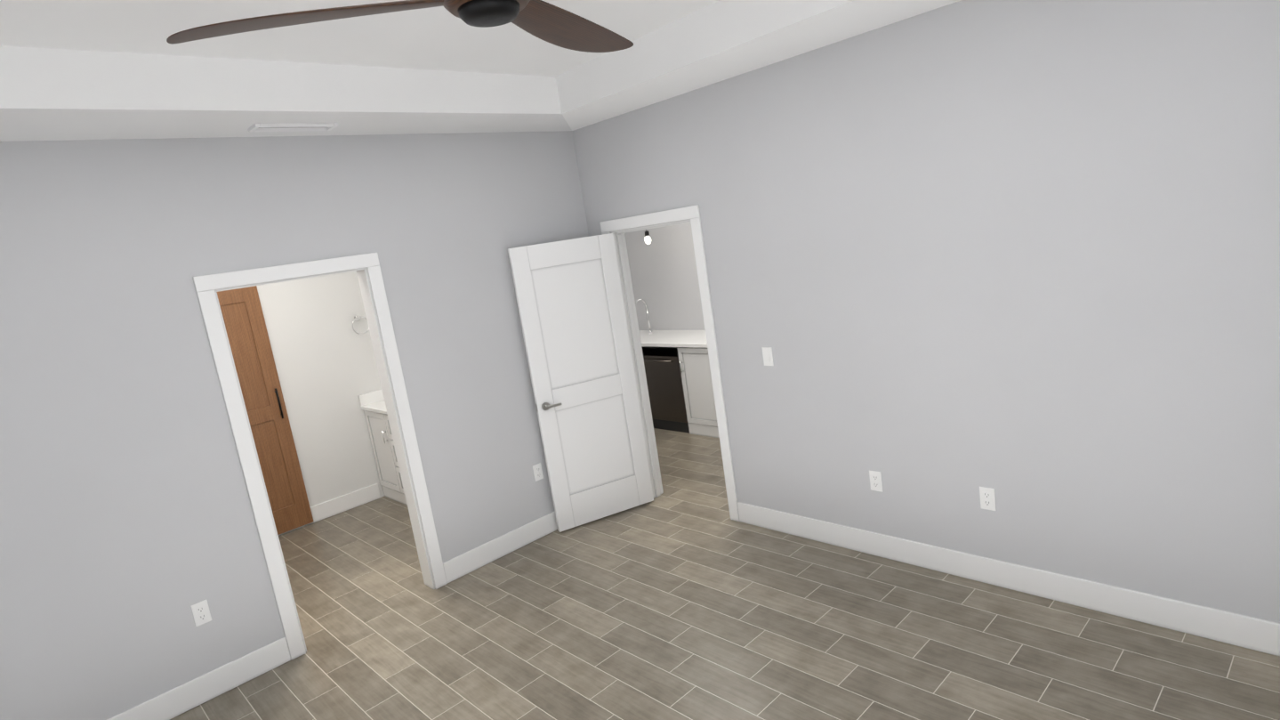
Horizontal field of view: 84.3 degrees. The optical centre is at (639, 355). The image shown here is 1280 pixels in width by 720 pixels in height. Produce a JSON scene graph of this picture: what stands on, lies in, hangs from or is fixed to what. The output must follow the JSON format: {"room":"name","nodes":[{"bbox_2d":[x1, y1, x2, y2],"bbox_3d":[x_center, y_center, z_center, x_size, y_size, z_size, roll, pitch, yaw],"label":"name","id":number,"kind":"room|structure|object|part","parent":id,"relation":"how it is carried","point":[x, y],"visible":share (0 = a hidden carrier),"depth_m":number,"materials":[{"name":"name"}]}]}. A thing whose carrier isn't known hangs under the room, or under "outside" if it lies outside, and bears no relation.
{"room":"empty bedroom","nodes":[
{"label":"empty bedroom","id":0,"kind":"room"},
{"bbox_2d":[0,130,588,719],"bbox_3d":[-1.849,0.046,3.966,4.440,3.100,0.120,-17,13,-41],"label":"wall","id":1,"kind":"structure","parent":0,"point":[128,533],"depth_m":3.51,"materials":[{"name":"grey paint"}]},
{"bbox_2d":[190,599,211,626],"bbox_3d":[-2.218,1.301,3.575,0.072,0.116,0.008,-17,13,-41],"label":"electrical outlet","id":2,"kind":"object","parent":1,"relation":"attached to","point":[201,613],"visible":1,"depth_m":3.57,"materials":[{"name":"white plastic"}]},
{"bbox_2d":[193,252,447,660],"bbox_3d":[-1.774,0.527,4.056,0.950,2.110,0.160,-17,13,-41],"label":"door frame","id":3,"kind":"structure","parent":1,"relation":"in","point":[366,267],"depth_m":3.89,"materials":[{"name":"white paint"}]},
{"bbox_2d":[532,462,543,481],"bbox_3d":[-0.716,0.817,4.968,0.072,0.116,0.008,-17,13,-41],"label":"electrical outlet","id":4,"kind":"object","parent":1,"relation":"attached to","point":[537,470],"visible":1,"depth_m":4.96,"materials":[{"name":"white plastic"}]},
{"bbox_2d":[256,271,384,507],"bbox_3d":[-2.495,0.140,4.920,3.140,2.780,2.150,-17,13,-41],"label":"wall","id":5,"kind":"structure","parent":0,"point":[325,361],"depth_m":6.05,"materials":[{"name":"paint"}]},
{"bbox_2d":[216,285,313,534],"bbox_3d":[-3.222,0.522,5.498,0.895,2.010,0.083,-17,13,-41],"label":"wood door","id":6,"kind":"structure","parent":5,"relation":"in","point":[243,316],"depth_m":5.70,"materials":[{"name":"brown wood"}]},
{"bbox_2d":[278,483,380,535],"bbox_3d":[-2.261,1.427,5.105,2.900,0.140,2.026,-17,13,-41],"label":"baseboard","id":7,"kind":"structure","parent":5,"relation":"attached to","point":[339,504],"depth_m":6.17,"materials":[{"name":"white paint"}]},
{"bbox_2d":[352,314,369,334],"bbox_3d":[-2.461,-0.276,6.207,0.160,0.176,0.058,-17,13,-41],"label":"towel ring","id":8,"kind":"object","parent":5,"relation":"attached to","point":[357,317],"visible":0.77,"depth_m":6.19,"materials":[{"name":"silver metal"}]},
{"bbox_2d":[0,0,960,141],"bbox_3d":[-0.399,-1.255,1.960,4.220,0.340,4.740,-17,13,-41],"label":"ceiling tray","id":9,"kind":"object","parent":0,"point":[93,69],"visible":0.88,"depth_m":3.21,"materials":[{"name":"white paint"}]},
{"bbox_2d":[247,122,338,131],"bbox_3d":[-1.748,-1.153,3.569,0.400,0.016,0.125,-17,13,-41],"label":"air vent register","id":10,"kind":"object","parent":9,"relation":"attached to","point":[293,127],"visible":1,"depth_m":3.56,"materials":[{"name":"white metal"}]},
{"bbox_2d":[166,0,633,52],"bbox_3d":[-0.303,-1.146,1.968,1.565,0.344,1.523,-17,13,-41],"label":"fan","id":11,"kind":"object","parent":9,"relation":"hanging from","point":[548,22],"visible":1,"depth_m":2.02,"materials":[{"name":"brown wood"}]},
{"bbox_3d":[-0.916,-0.955,1.986,0.872,0.036,0.188,-9,10,-3],"label":"blade","id":12,"kind":"part","parent":11,"relation":"part of","materials":[{"name":"brown wood"}]},
{"bbox_3d":[-0.267,-1.138,2.467,0.188,0.036,0.872,-4,11,24],"label":"blade","id":13,"kind":"part","parent":11,"relation":"part of","materials":[{"name":"brown wood"}]},
{"bbox_2d":[624,222,705,330],"bbox_3d":[1.446,-0.486,5.091,2.001,2.780,6.960,-17,13,-41],"label":"wall","id":14,"kind":"structure","parent":0,"point":[664,275],"depth_m":7.56,"materials":[{"name":"grey paint"}]},
{"bbox_2d":[169,427,1279,719],"bbox_3d":[-0.021,1.371,3.972,6.464,0.020,7.240,-17,13,-41],"label":"floor","id":15,"kind":"structure","parent":0,"point":[312,673],"depth_m":3.51,"materials":[{"name":"porcelain tile"},{"name":"grout"}]},
{"bbox_2d":[358,388,407,505],"bbox_3d":[-1.677,0.766,5.960,0.630,0.960,1.536,-17,13,-41],"label":"bathroom vanity","id":16,"kind":"object","parent":15,"relation":"on","point":[373,406],"visible":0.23,"depth_m":6.19,"materials":[{"name":"white paint"}]},
{"bbox_2d":[641,346,689,433],"bbox_3d":[0.203,0.339,7.054,0.070,0.863,0.600,-17,13,-41],"label":"dishwasher","id":17,"kind":"object","parent":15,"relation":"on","point":[664,387],"visible":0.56,"depth_m":7.01,"materials":[{"name":"black metal"}]},
{"bbox_2d":[635,298,719,437],"bbox_3d":[0.445,0.054,7.173,0.670,1.305,2.336,-17,13,-41],"label":"kitchen counter","id":18,"kind":"object","parent":15,"relation":"on","point":[691,345],"depth_m":6.75,"materials":[{"name":"white paint"}]},
{"bbox_2d":[571,0,1279,622],"bbox_3d":[1.391,-0.376,3.589,0.120,3.100,4.840,-17,13,-41],"label":"wall","id":19,"kind":"structure","parent":0,"point":[1020,258],"depth_m":3.21,"materials":[{"name":"grey paint"}]},
{"bbox_2d":[600,204,739,521],"bbox_3d":[0.244,0.060,4.973,0.156,2.110,0.945,-17,13,-41],"label":"door frame","id":20,"kind":"structure","parent":19,"relation":"in","point":[618,228],"depth_m":4.76,"materials":[{"name":"white paint"}]},
{"bbox_2d":[507,233,653,531],"bbox_3d":[-0.382,0.188,5.012,0.778,2.008,0.138,-13,11,-25],"label":"bedroom door","id":21,"kind":"structure","parent":20,"relation":"attached to","point":[569,297],"depth_m":4.99,"materials":[{"name":"white paint"}]},
{"bbox_2d":[106,501,1279,719],"bbox_3d":[0.024,1.550,2.456,4.200,0.140,4.720,-17,13,-41],"label":"baseboard","id":22,"kind":"structure","parent":19,"relation":"attached to","point":[1249,631],"depth_m":3.57,"materials":[{"name":"white paint"}]},
{"bbox_2d":[761,346,773,365],"bbox_3d":[0.773,0.005,4.285,0.010,0.116,0.072,-17,13,-41],"label":"switch plate","id":23,"kind":"object","parent":19,"relation":"attached to","point":[768,356],"visible":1,"depth_m":4.28,"materials":[{"name":"white plastic"}]},
{"bbox_2d":[869,469,882,491],"bbox_3d":[1.314,0.698,3.939,0.008,0.116,0.072,-17,13,-41],"label":"electrical outlet","id":24,"kind":"object","parent":19,"relation":"attached to","point":[875,481],"visible":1,"depth_m":3.94,"materials":[{"name":"white plastic"}]},
{"bbox_2d":[979,486,996,510],"bbox_3d":[1.722,0.708,3.503,0.008,0.116,0.072,-17,13,-41],"label":"electrical outlet","id":25,"kind":"object","parent":19,"relation":"attached to","point":[987,498],"visible":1,"depth_m":3.50,"materials":[{"name":"white plastic"}]},
{"bbox_3d":[1.234,-1.889,4.844,2.000,0.100,6.960,-17,13,-41],"label":"ceiling","id":26,"kind":"structure","parent":0,"visible":0},
{"bbox_2d":[644,229,651,243],"bbox_3d":[0.017,-1.563,6.991,0.100,0.915,0.100,-17,13,-41],"label":"pendant light","id":27,"kind":"object","parent":26,"relation":"hanging from","point":[648,239],"visible":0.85,"depth_m":7.04,"materials":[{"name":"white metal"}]}
]}

